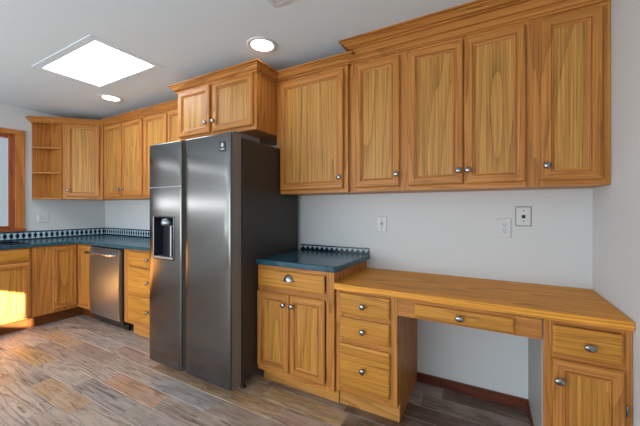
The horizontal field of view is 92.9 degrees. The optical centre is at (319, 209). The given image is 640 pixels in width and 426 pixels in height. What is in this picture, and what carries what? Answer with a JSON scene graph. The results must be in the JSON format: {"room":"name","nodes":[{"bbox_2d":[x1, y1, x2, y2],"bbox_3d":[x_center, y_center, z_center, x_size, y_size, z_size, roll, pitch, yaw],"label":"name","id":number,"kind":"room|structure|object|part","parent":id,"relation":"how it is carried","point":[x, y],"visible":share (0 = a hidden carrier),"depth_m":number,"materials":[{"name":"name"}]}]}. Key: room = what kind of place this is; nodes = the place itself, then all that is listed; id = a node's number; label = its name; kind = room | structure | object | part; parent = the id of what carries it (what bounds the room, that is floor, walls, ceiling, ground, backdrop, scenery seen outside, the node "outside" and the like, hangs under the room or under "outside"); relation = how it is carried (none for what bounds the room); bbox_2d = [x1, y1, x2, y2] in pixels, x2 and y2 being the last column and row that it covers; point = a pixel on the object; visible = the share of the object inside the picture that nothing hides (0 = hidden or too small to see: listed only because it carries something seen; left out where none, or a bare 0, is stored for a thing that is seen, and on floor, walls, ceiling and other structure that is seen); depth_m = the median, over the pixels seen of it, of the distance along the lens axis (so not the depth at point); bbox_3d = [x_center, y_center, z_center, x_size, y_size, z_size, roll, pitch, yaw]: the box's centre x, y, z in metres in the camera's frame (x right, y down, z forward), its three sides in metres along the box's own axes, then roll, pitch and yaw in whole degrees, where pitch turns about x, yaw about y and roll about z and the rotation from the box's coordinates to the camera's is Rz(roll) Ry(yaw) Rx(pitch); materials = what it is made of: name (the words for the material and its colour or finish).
{"room":"kitchen","nodes":[
{"label":"kitchen","id":0,"kind":"room"},
{"bbox_2d":[0,104,104,240],"bbox_3d":[-4.615,0.042,2.228,0.140,2.583,5.740,0,0,29],"label":"wall","id":1,"kind":"structure","parent":0,"point":[63,214],"depth_m":3.95,"materials":[{"name":"paint"}]},
{"bbox_2d":[0,127,25,231],"bbox_3d":[-4.113,-0.349,3.105,0.170,1.235,1.626,0,0,29],"label":"window","id":2,"kind":"structure","parent":1,"relation":"in","point":[16,138],"depth_m":3.70,"materials":[{"name":"brown wood"}]},
{"bbox_3d":[-4.138,-0.335,3.112,0.006,1.055,1.350,0,0,29],"label":"pane","id":3,"kind":"part","parent":2,"relation":"part of","materials":[{"name":"clear glass"}]},
{"bbox_3d":[-4.125,-0.334,3.105,0.070,1.133,1.426,0,0,29],"label":"sash","id":4,"kind":"part","parent":2,"relation":"part of","materials":[{"name":"brown wood"}]},
{"bbox_3d":[-4.113,0.251,3.105,0.170,0.035,1.626,0,0,29],"label":"sill","id":5,"kind":"part","parent":2,"relation":"part of","materials":[{"name":"brown wood"}]},
{"bbox_2d":[37,212,48,222],"bbox_3d":[-3.584,0.103,3.937,0.010,0.130,0.125,0,0,29],"label":"light switch","id":6,"kind":"object","parent":1,"relation":"attached to","point":[41,216],"visible":1,"depth_m":3.93,"materials":[{"name":"white plastic"}]},
{"bbox_2d":[25,116,62,199],"bbox_3d":[-3.447,-0.641,3.816,0.366,1.022,0.264,0,0,29],"label":"corner shelf","id":7,"kind":"object","parent":1,"relation":"attached to","point":[47,132],"visible":1,"depth_m":3.90,"materials":[{"name":"brown wood"}]},
{"bbox_3d":[-3.459,-1.119,3.800,0.425,0.066,0.108,0,0,-3],"label":"crown","id":8,"kind":"part","parent":7,"relation":"part of","materials":[{"name":"brown wood"}]},
{"bbox_2d":[0,228,104,240],"bbox_3d":[-3.768,0.326,3.603,0.011,0.106,2.207,0,0,29],"label":"tile backsplash","id":9,"kind":"structure","parent":1,"relation":"attached to","point":[23,235],"depth_m":3.99,"materials":[{"name":"tile"}]},
{"bbox_2d":[53,117,114,200],"bbox_3d":[-3.113,-0.641,4.121,0.653,1.022,0.689,0,0,29],"label":"upper cabinet","id":10,"kind":"object","parent":1,"relation":"attached to","point":[83,139],"visible":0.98,"depth_m":3.92,"materials":[{"name":"brown wood"}]},
{"bbox_3d":[-3.045,-1.119,3.896,0.441,0.066,0.064,0,0,-17],"label":"crown","id":11,"kind":"part","parent":10,"relation":"part of","materials":[{"name":"brown wood"}]},
{"bbox_3d":[-3.049,-0.621,3.915,0.366,0.922,0.022,0,0,-17],"label":"door","id":12,"kind":"part","parent":10,"relation":"part of","materials":[{"name":"brown wood"}]},
{"bbox_3d":[-3.051,-0.621,3.921,0.250,0.806,0.009,0,0,-17],"label":"door panel","id":13,"kind":"part","parent":10,"relation":"part of","materials":[{"name":"brown wood"}]},
{"bbox_3d":[-3.055,-0.634,3.934,0.436,1.009,0.019,0,0,-17],"label":"frame","id":14,"kind":"part","parent":10,"relation":"part of","materials":[{"name":"brown wood"}]},
{"bbox_2d":[0,0,474,119],"bbox_3d":[-2.134,-1.300,0.776,5.888,0.100,5.880,0,0,29],"label":"ceiling","id":15,"kind":"structure","parent":0,"point":[191,39],"depth_m":2.16,"materials":[{"name":"paint"}]},
{"bbox_2d":[31,34,163,88],"bbox_3d":[-1.944,-1.268,2.663,1.010,0.045,0.565,0,0,29],"label":"skylight panel","id":16,"kind":"object","parent":15,"relation":"attached to","point":[93,58],"visible":0.96,"depth_m":2.65,"materials":[{"name":"white plastic"}]},
{"bbox_2d":[47,41,147,82],"bbox_3d":[-1.944,-1.284,2.663,0.900,0.012,0.455,0,0,29],"label":"diffuser","id":17,"kind":"object","parent":16,"relation":"attached to","point":[98,62],"depth_m":2.67,"materials":[{"name":"white plastic"}]},
{"bbox_2d":[98,94,122,101],"bbox_3d":[-2.345,-1.246,3.415,0.230,0.009,0.230,0,0,29],"label":"recessed light","id":18,"kind":"object","parent":15,"relation":"in","point":[107,97],"visible":1,"depth_m":3.41,"materials":[{"name":"white plastic"}]},
{"bbox_2d":[247,36,276,52],"bbox_3d":[-0.441,-1.246,2.314,0.230,0.009,0.230,0,0,29],"label":"recessed light","id":19,"kind":"object","parent":15,"relation":"in","point":[259,44],"visible":1,"depth_m":2.30,"materials":[{"name":"white plastic"}]},
{"bbox_2d":[267,0,292,6],"bbox_3d":[-0.214,-1.246,1.680,0.300,0.008,0.280,0,0,29],"label":"ceiling vent","id":20,"kind":"object","parent":15,"relation":"in","point":[275,3],"visible":1,"depth_m":1.83,"materials":[{"name":"white plastic"}]},
{"bbox_2d":[0,314,529,425],"bbox_3d":[-2.160,1.373,0.729,5.608,0.080,5.708,0,0,29],"label":"floor","id":21,"kind":"structure","parent":0,"point":[80,370],"depth_m":2.15,"materials":[{"name":"brown wood"}]},
{"bbox_2d":[0,247,30,335],"bbox_3d":[-3.726,0.877,3.003,0.662,0.912,1.158,0,0,29],"label":"base cabinet","id":22,"kind":"object","parent":21,"relation":"on","point":[15,264],"visible":0.97,"depth_m":3.26,"materials":[{"name":"brown wood"}]},
{"bbox_3d":[-3.339,0.883,3.122,0.009,0.488,0.434,0,0,29],"label":"door panel","id":23,"kind":"part","parent":22,"relation":"part of","materials":[{"name":"brown wood"}]},
{"bbox_3d":[-3.334,0.496,3.119,0.020,0.123,0.550,0,0,29],"label":"false drawer","id":24,"kind":"part","parent":22,"relation":"part of","materials":[{"name":"brown wood"}]},
{"bbox_3d":[-3.333,0.883,3.119,0.022,0.604,0.550,0,0,29],"label":"door","id":25,"kind":"part","parent":22,"relation":"part of","materials":[{"name":"brown wood"}]},
{"bbox_2d":[28,244,98,327],"bbox_3d":[-3.070,0.877,3.899,0.943,0.912,1.036,0,0,29],"label":"base cabinet","id":26,"kind":"object","parent":21,"relation":"on","point":[59,273],"visible":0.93,"depth_m":3.60,"materials":[{"name":"brown wood"}]},
{"bbox_3d":[-3.103,0.812,3.577,0.019,0.782,0.440,0,0,29],"label":"frame","id":27,"kind":"part","parent":26,"relation":"part of","materials":[{"name":"brown wood"}]},
{"bbox_3d":[-3.047,0.803,3.636,0.022,0.730,0.238,0,0,29],"label":"door","id":28,"kind":"part","parent":26,"relation":"part of","materials":[{"name":"brown wood"}]},
{"bbox_3d":[-3.053,0.803,3.639,0.009,0.614,0.122,0,0,29],"label":"door panel","id":29,"kind":"part","parent":26,"relation":"part of","materials":[{"name":"brown wood"}]},
{"bbox_2d":[0,235,149,251],"bbox_3d":[-2.655,0.400,2.995,2.546,0.041,2.219,0,0,29],"label":"countertop","id":30,"kind":"structure","parent":26,"relation":"on","point":[112,241],"depth_m":3.59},
{"bbox_2d":[0,241,28,244],"bbox_3d":[-3.659,0.471,3.127,0.470,0.203,0.878,0,0,29],"label":"sink","id":31,"kind":"object","parent":30,"relation":"in","point":[1,242],"visible":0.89,"depth_m":3.51,"materials":[{"name":"metal"}]},
{"bbox_2d":[0,242,17,243],"bbox_3d":[-3.659,0.473,3.127,0.424,0.200,0.832,0,0,29],"label":"basin","id":32,"kind":"object","parent":31,"relation":"in","point":[0,242],"depth_m":3.54,"materials":[{"name":"metal"}]},
{"bbox_3d":[-2.842,0.813,3.671,0.303,0.750,0.022,0,0,29],"label":"door","id":33,"kind":"part","parent":26,"relation":"part of","materials":[{"name":"brown wood"}]},
{"bbox_3d":[-2.839,0.813,3.677,0.187,0.634,0.009,0,0,29],"label":"door panel","id":34,"kind":"part","parent":26,"relation":"part of","materials":[{"name":"brown wood"}]},
{"bbox_2d":[84,246,130,329],"bbox_3d":[-2.288,0.883,3.648,0.642,0.900,0.663,0,0,29],"label":"dishwasher","id":35,"kind":"object","parent":21,"relation":"on","point":[106,266],"visible":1,"depth_m":3.38,"materials":[{"name":"silver metal"}]},
{"bbox_3d":[-2.458,0.498,3.380,0.600,0.030,0.030,0,0,29],"label":"handle","id":36,"kind":"part","parent":35,"relation":"part of","materials":[{"name":"silver metal"}]},
{"bbox_3d":[-2.418,0.835,3.424,0.618,0.747,0.040,0,0,29],"label":"door","id":37,"kind":"part","parent":35,"relation":"part of","materials":[{"name":"metal"}]},
{"bbox_3d":[-2.414,0.448,3.431,0.618,0.022,0.024,0,0,29],"label":"control panel","id":38,"kind":"part","parent":35,"relation":"part of","materials":[{"name":"silver metal"}]},
{"bbox_3d":[-2.368,1.283,3.502,0.622,0.100,0.015,0,0,29],"label":"kick plate","id":39,"kind":"part","parent":35,"relation":"part of","materials":[{"name":"black plastic"}]},
{"bbox_2d":[124,249,149,337],"bbox_3d":[-1.579,0.877,3.296,0.912,0.912,0.651,0,0,29],"label":"base cabinet","id":40,"kind":"object","parent":21,"relation":"on","point":[136,263],"visible":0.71,"depth_m":3.14,"materials":[{"name":"brown wood"}]},
{"bbox_3d":[-1.715,1.028,3.050,0.712,0.260,0.020,0,0,29],"label":"drawer","id":41,"kind":"part","parent":40,"relation":"part of","materials":[{"name":"brown wood"}]},
{"bbox_3d":[-1.715,0.737,3.050,0.712,0.263,0.020,0,0,29],"label":"drawer","id":42,"kind":"part","parent":40,"relation":"part of","materials":[{"name":"brown wood"}]},
{"bbox_3d":[-1.715,0.509,3.050,0.712,0.144,0.020,0,0,29],"label":"drawer","id":43,"kind":"part","parent":40,"relation":"part of","materials":[{"name":"brown wood"}]},
{"bbox_2d":[150,131,297,390],"bbox_3d":[-0.828,0.388,2.697,0.938,1.890,0.874,0,0,29],"label":"refrigerator","id":44,"kind":"object","parent":21,"relation":"on","point":[218,206],"visible":0.95,"depth_m":2.29,"materials":[{"name":"metal"}]},
{"bbox_3d":[-1.266,0.230,2.463,0.272,0.353,0.012,0,0,29],"label":"dispenser trim","id":45,"kind":"part","parent":44,"relation":"part of","materials":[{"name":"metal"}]},
{"bbox_3d":[-1.233,0.362,2.502,0.416,1.802,0.107,0,0,29],"label":"door","id":46,"kind":"part","parent":44,"relation":"part of","materials":[{"name":"metal"}]},
{"bbox_3d":[-0.803,0.362,2.265,0.477,1.802,0.107,0,0,29],"label":"door","id":47,"kind":"part","parent":44,"relation":"part of","materials":[{"name":"metal"}]},
{"bbox_2d":[257,260,366,402],"bbox_3d":[-0.055,0.877,2.441,0.654,0.912,0.673,0,0,29],"label":"base cabinet","id":48,"kind":"object","parent":21,"relation":"on","point":[296,308],"visible":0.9,"depth_m":2.17,"materials":[{"name":"brown wood"}]},
{"bbox_3d":[-0.351,0.903,2.269,0.293,0.570,0.022,0,0,29],"label":"door","id":49,"kind":"part","parent":48,"relation":"part of","materials":[{"name":"brown wood"}]},
{"bbox_3d":[-0.348,0.903,2.275,0.177,0.454,0.009,0,0,29],"label":"door panel","id":50,"kind":"part","parent":48,"relation":"part of","materials":[{"name":"brown wood"}]},
{"bbox_3d":[-0.231,0.495,2.180,0.100,0.054,0.025,0,0,29],"label":"cup pull","id":51,"kind":"part","parent":48,"relation":"part of","materials":[{"name":"silver metal"}]},
{"bbox_3d":[-0.221,0.514,2.199,0.578,0.127,0.020,0,0,29],"label":"drawer","id":52,"kind":"part","parent":48,"relation":"part of","materials":[{"name":"brown wood"}]},
{"bbox_3d":[-0.187,0.825,2.202,0.654,0.807,0.019,0,0,29],"label":"frame","id":53,"kind":"part","parent":48,"relation":"part of","materials":[{"name":"brown wood"}]},
{"bbox_3d":[-0.089,0.903,2.132,0.171,0.454,0.009,0,0,29],"label":"door panel","id":54,"kind":"part","parent":48,"relation":"part of","materials":[{"name":"brown wood"}]},
{"bbox_3d":[-0.092,0.903,2.126,0.287,0.570,0.022,0,0,29],"label":"door","id":55,"kind":"part","parent":48,"relation":"part of","materials":[{"name":"brown wood"}]},
{"bbox_2d":[256,249,369,272],"bbox_3d":[-0.034,0.400,2.443,0.688,0.041,0.648,0,0,29],"label":"countertop","id":56,"kind":"structure","parent":48,"relation":"on","point":[324,261],"depth_m":2.30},
{"bbox_2d":[336,289,416,421],"bbox_3d":[0.421,0.932,2.189,0.413,0.802,0.653,0,0,29],"label":"drawer base","id":57,"kind":"object","parent":21,"relation":"on","point":[376,347],"visible":0.93,"depth_m":1.95,"materials":[{"name":"brown wood"}]},
{"bbox_3d":[0.280,1.024,1.944,0.335,0.282,0.020,0,0,29],"label":"drawer","id":58,"kind":"part","parent":57,"relation":"part of","materials":[{"name":"brown wood"}]},
{"bbox_3d":[0.280,0.777,1.944,0.335,0.136,0.020,0,0,29],"label":"drawer","id":59,"kind":"part","parent":57,"relation":"part of","materials":[{"name":"brown wood"}]},
{"bbox_3d":[0.280,0.617,1.944,0.335,0.130,0.020,0,0,29],"label":"drawer","id":60,"kind":"part","parent":57,"relation":"part of","materials":[{"name":"brown wood"}]},
{"bbox_3d":[0.294,0.872,1.959,0.413,0.682,0.019,0,0,29],"label":"frame","id":61,"kind":"part","parent":57,"relation":"part of","materials":[{"name":"brown wood"}]},
{"bbox_2d":[334,267,634,339],"bbox_3d":[0.876,0.568,1.937,1.458,0.155,0.652,0,0,29],"label":"desktop","id":62,"kind":"object","parent":57,"relation":"on","point":[559,303],"depth_m":1.71,"materials":[{"name":"brown wood"}]},
{"bbox_3d":[0.756,0.593,1.651,0.047,0.034,0.035,0,0,29],"label":"knob","id":63,"kind":"part","parent":62,"relation":"part of","materials":[{"name":"silver metal"}]},
{"bbox_3d":[0.774,0.594,1.671,0.495,0.078,0.020,0,0,29],"label":"drawer","id":64,"kind":"part","parent":62,"relation":"part of","materials":[{"name":"brown wood"}]},
{"bbox_3d":[0.872,0.589,1.837,0.715,0.113,0.474,0,0,29],"label":"desk apron","id":65,"kind":"part","parent":62,"relation":"part of","materials":[{"name":"brown wood"}]},
{"bbox_2d":[527,318,632,425],"bbox_3d":[1.369,0.932,1.665,0.332,0.802,0.653,0,0,29],"label":"base cabinet","id":66,"kind":"object","parent":21,"relation":"on","point":[579,374],"visible":0.83,"depth_m":1.42,"materials":[{"name":"brown wood"}]},
{"bbox_3d":[1.250,0.898,1.773,0.006,0.730,0.580,0,0,29],"label":"panel","id":67,"kind":"part","parent":66,"relation":"part of","materials":[{"name":"grey laminate"}]},
{"bbox_3d":[1.136,0.813,1.441,0.047,0.034,0.035,0,0,29],"label":"knob","id":68,"kind":"part","parent":66,"relation":"part of","materials":[{"name":"silver metal"}]},
{"bbox_3d":[1.244,0.941,1.418,0.145,0.328,0.009,0,0,29],"label":"door panel","id":69,"kind":"part","parent":66,"relation":"part of","materials":[{"name":"brown wood"}]},
{"bbox_3d":[1.238,0.625,1.415,0.255,0.135,0.020,0,0,29],"label":"drawer","id":70,"kind":"part","parent":66,"relation":"part of","materials":[{"name":"brown wood"}]},
{"bbox_3d":[1.241,0.941,1.412,0.261,0.444,0.022,0,0,29],"label":"door","id":71,"kind":"part","parent":66,"relation":"part of","materials":[{"name":"brown wood"}]},
{"bbox_3d":[1.232,0.631,1.387,0.047,0.034,0.035,0,0,29],"label":"knob","id":72,"kind":"part","parent":66,"relation":"part of","materials":[{"name":"silver metal"}]},
{"bbox_2d":[105,146,592,398],"bbox_3d":[-0.745,0.042,3.288,5.608,2.583,0.140,0,0,29],"label":"wall","id":73,"kind":"structure","parent":0,"point":[442,233],"depth_m":2.21,"materials":[{"name":"paint"}]},
{"bbox_2d":[99,110,149,199],"bbox_3d":[-2.387,-0.641,3.891,0.894,1.022,0.394,0,0,29],"label":"upper cabinet","id":74,"kind":"object","parent":73,"relation":"attached to","point":[123,133],"visible":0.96,"depth_m":3.73,"materials":[{"name":"brown wood"}]},
{"bbox_3d":[-2.627,-0.615,3.872,0.259,0.793,0.009,0,0,29],"label":"door panel","id":75,"kind":"part","parent":74,"relation":"part of","materials":[{"name":"brown wood"}]},
{"bbox_3d":[-2.630,-0.615,3.866,0.375,0.909,0.022,0,0,29],"label":"door","id":76,"kind":"part","parent":74,"relation":"part of","materials":[{"name":"brown wood"}]},
{"bbox_3d":[-2.466,-1.119,3.749,0.894,0.066,0.064,0,0,28],"label":"crown","id":77,"kind":"part","parent":74,"relation":"part of","materials":[{"name":"brown wood"}]},
{"bbox_3d":[-2.264,-0.615,3.664,0.408,0.909,0.022,0,0,29],"label":"door","id":78,"kind":"part","parent":74,"relation":"part of","materials":[{"name":"brown wood"}]},
{"bbox_3d":[-2.261,-0.615,3.670,0.292,0.793,0.009,0,0,29],"label":"door panel","id":79,"kind":"part","parent":74,"relation":"part of","materials":[{"name":"brown wood"}]},
{"bbox_2d":[105,228,149,237],"bbox_3d":[-2.121,0.326,3.961,2.546,0.106,0.011,0,0,29],"label":"tile backsplash","id":80,"kind":"structure","parent":73,"relation":"attached to","point":[108,231],"depth_m":4.27,"materials":[{"name":"tile"}]},
{"bbox_2d":[139,99,177,197],"bbox_3d":[-1.575,-0.641,3.446,0.959,1.022,0.387,0,0,29],"label":"upper cabinet","id":81,"kind":"object","parent":73,"relation":"attached to","point":[160,120],"visible":0.28,"depth_m":3.43,"materials":[{"name":"brown wood"}]},
{"bbox_3d":[-1.864,-0.615,3.443,0.415,0.909,0.022,0,0,29],"label":"door","id":82,"kind":"part","parent":81,"relation":"part of","materials":[{"name":"brown wood"}]},
{"bbox_3d":[-1.861,-0.615,3.449,0.299,0.793,0.009,0,0,29],"label":"door panel","id":83,"kind":"part","parent":81,"relation":"part of","materials":[{"name":"brown wood"}]},
{"bbox_3d":[-1.654,-1.119,3.304,0.958,0.066,0.064,0,0,29],"label":"crown","id":84,"kind":"part","parent":81,"relation":"part of","materials":[{"name":"brown wood"}]},
{"bbox_3d":[-1.460,-0.615,3.219,0.470,0.909,0.022,0,0,29],"label":"door","id":85,"kind":"part","parent":81,"relation":"part of","materials":[{"name":"brown wood"}]},
{"bbox_3d":[-1.457,-0.615,3.225,0.354,0.793,0.009,0,0,29],"label":"door panel","id":86,"kind":"part","parent":81,"relation":"part of","materials":[{"name":"brown wood"}]},
{"bbox_2d":[168,58,278,145],"bbox_3d":[-0.794,-0.895,2.865,1.082,0.516,0.647,0,0,29],"label":"upper cabinet","id":87,"kind":"object","parent":73,"relation":"attached to","point":[242,97],"visible":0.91,"depth_m":2.56,"materials":[{"name":"brown wood"}]},
{"bbox_3d":[-1.137,-0.876,2.744,0.415,0.418,0.022,0,0,29],"label":"door","id":88,"kind":"part","parent":87,"relation":"part of","materials":[{"name":"brown wood"}]},
{"bbox_3d":[-1.134,-0.876,2.749,0.299,0.302,0.009,0,0,29],"label":"door panel","id":89,"kind":"part","parent":87,"relation":"part of","materials":[{"name":"brown wood"}]},
{"bbox_3d":[-0.916,-0.892,2.645,0.958,0.510,0.019,0,0,29],"label":"frame","id":90,"kind":"part","parent":87,"relation":"part of","materials":[{"name":"brown wood"}]},
{"bbox_3d":[-0.873,-1.120,2.723,1.082,0.066,0.322,0,0,29],"label":"crown","id":91,"kind":"part","parent":87,"relation":"part of","materials":[{"name":"brown wood"}]},
{"bbox_3d":[-0.727,-0.876,2.517,0.449,0.418,0.022,0,0,29],"label":"door","id":92,"kind":"part","parent":87,"relation":"part of","materials":[{"name":"brown wood"}]},
{"bbox_3d":[-0.723,-0.876,2.522,0.333,0.302,0.009,0,0,29],"label":"door panel","id":93,"kind":"part","parent":87,"relation":"part of","materials":[{"name":"brown wood"}]},
{"bbox_2d":[276,51,361,195],"bbox_3d":[0.010,-0.645,2.570,0.733,1.031,0.387,0,0,29],"label":"upper cabinet","id":94,"kind":"object","parent":73,"relation":"attached to","point":[314,98],"visible":0.91,"depth_m":2.43,"materials":[{"name":"brown wood"}]},
{"bbox_3d":[-0.076,-0.615,2.462,0.474,0.793,0.009,0,0,29],"label":"door panel","id":95,"kind":"part","parent":94,"relation":"part of","materials":[{"name":"brown wood"}]},
{"bbox_3d":[-0.080,-0.615,2.456,0.590,0.909,0.022,0,0,29],"label":"door","id":96,"kind":"part","parent":94,"relation":"part of","materials":[{"name":"brown wood"}]},
{"bbox_3d":[0.004,-1.128,2.558,0.733,0.066,0.362,0,0,29],"label":"crown","id":97,"kind":"part","parent":94,"relation":"part of","materials":[{"name":"brown wood"}]},
{"bbox_2d":[301,244,369,253],"bbox_3d":[0.117,0.353,2.723,0.681,0.052,0.013,0,0,29],"label":"tile backsplash","id":98,"kind":"structure","parent":73,"relation":"attached to","point":[356,250],"depth_m":2.70,"materials":[{"name":"tile"}]},
{"bbox_2d":[377,216,386,231],"bbox_3d":[0.507,0.122,2.504,0.084,0.132,0.019,0,0,29],"label":"light switch","id":99,"kind":"object","parent":73,"relation":"attached to","point":[381,220],"visible":1,"depth_m":2.50,"materials":[{"name":"white plastic"}]},
{"bbox_2d":[352,52,411,193],"bbox_3d":[0.474,-0.634,2.317,0.391,1.009,0.379,0,0,29],"label":"upper cabinet","id":100,"kind":"object","parent":73,"relation":"attached to","point":[378,83],"visible":0.82,"depth_m":2.18,"materials":[{"name":"brown wood"}]},
{"bbox_3d":[0.410,-0.615,2.193,0.214,0.793,0.009,0,0,29],"label":"door panel","id":101,"kind":"part","parent":100,"relation":"part of","materials":[{"name":"brown wood"}]},
{"bbox_2d":[404,20,532,192],"bbox_3d":[0.967,-0.634,2.045,0.737,1.009,0.379,0,0,29],"label":"upper cabinet","id":102,"kind":"object","parent":73,"relation":"attached to","point":[468,100],"visible":0.87,"depth_m":1.89,"materials":[{"name":"brown wood"}]},
{"bbox_3d":[0.754,-0.615,2.002,0.225,0.793,0.009,0,0,29],"label":"door panel","id":103,"kind":"part","parent":102,"relation":"part of","materials":[{"name":"brown wood"}]},
{"bbox_3d":[0.751,-0.615,1.997,0.341,0.909,0.022,0,0,29],"label":"door","id":104,"kind":"part","parent":102,"relation":"part of","materials":[{"name":"brown wood"}]},
{"bbox_3d":[0.867,-0.244,1.903,0.038,0.038,0.035,0,0,29],"label":"knob","id":105,"kind":"part","parent":102,"relation":"part of","materials":[{"name":"silver metal"}]},
{"bbox_3d":[0.914,-0.244,1.877,0.038,0.038,0.035,0,0,29],"label":"knob","id":106,"kind":"part","parent":102,"relation":"part of","materials":[{"name":"silver metal"}]},
{"bbox_2d":[338,0,608,65],"bbox_3d":[0.899,-1.170,2.052,1.531,0.158,0.382,0,0,29],"label":"crown molding","id":107,"kind":"structure","parent":102,"relation":"attached to","point":[477,16],"depth_m":1.93,"materials":[{"name":"brown wood"}]},
{"bbox_3d":[0.899,-1.222,2.052,1.531,0.052,0.382,0,0,29],"label":"crown","id":108,"kind":"part","parent":107,"relation":"part of","materials":[{"name":"brown wood"}]},
{"bbox_3d":[1.050,-0.615,1.839,0.207,0.793,0.009,0,0,29],"label":"door panel","id":109,"kind":"part","parent":102,"relation":"part of","materials":[{"name":"brown wood"}]},
{"bbox_3d":[1.047,-0.615,1.833,0.323,0.909,0.022,0,0,29],"label":"door","id":110,"kind":"part","parent":102,"relation":"part of","materials":[{"name":"brown wood"}]},
{"bbox_2d":[417,372,528,409],"bbox_3d":[1.072,1.299,2.194,0.722,0.068,0.016,0,0,29],"label":"baseboard","id":111,"kind":"structure","parent":73,"relation":"attached to","point":[495,396],"depth_m":2.17,"materials":[{"name":"red wood"}]},
{"bbox_2d":[497,218,510,237],"bbox_3d":[1.265,0.127,2.090,0.084,0.132,0.010,0,0,29],"label":"power outlet","id":112,"kind":"object","parent":73,"relation":"attached to","point":[503,224],"visible":1,"depth_m":2.09,"materials":[{"name":"white plastic"}]},
{"bbox_2d":[501,222,507,233],"bbox_3d":[1.264,0.127,2.088,0.040,0.084,0.004,0,0,29],"label":"receptacle","id":113,"kind":"object","parent":112,"relation":"attached to","point":[504,225],"depth_m":2.09,"materials":[{"name":"white plastic"}]},
{"bbox_2d":[515,206,531,226],"bbox_3d":[1.363,0.047,2.037,0.092,0.134,0.010,0,0,29],"label":"phone jack","id":114,"kind":"object","parent":73,"relation":"attached to","point":[523,214],"visible":1,"depth_m":2.04,"materials":[{"name":"white plastic"}]},
{"bbox_2d":[528,0,610,189],"bbox_3d":[1.436,-0.634,1.786,0.333,1.009,0.379,0,0,29],"label":"upper cabinet","id":115,"kind":"object","parent":73,"relation":"attached to","point":[572,48],"visible":0.9,"depth_m":1.66,"materials":[{"name":"brown wood"}]},
{"bbox_3d":[1.259,-0.244,1.687,0.038,0.038,0.035,0,0,29],"label":"knob","id":116,"kind":"part","parent":115,"relation":"part of","materials":[{"name":"silver metal"}]},
{"bbox_3d":[1.369,-0.615,1.663,0.151,0.793,0.009,0,0,29],"label":"door panel","id":117,"kind":"part","parent":115,"relation":"part of","materials":[{"name":"brown wood"}]},
{"bbox_3d":[1.366,-0.615,1.657,0.267,0.909,0.022,0,0,29],"label":"door","id":118,"kind":"part","parent":115,"relation":"part of","materials":[{"name":"brown wood"}]},
{"bbox_2d":[593,0,639,425],"bbox_3d":[0.415,0.042,-0.553,0.140,2.583,5.740,0,0,29],"label":"wall","id":119,"kind":"structure","parent":0,"point":[616,205],"depth_m":1.44,"materials":[{"name":"paint"}]}
]}

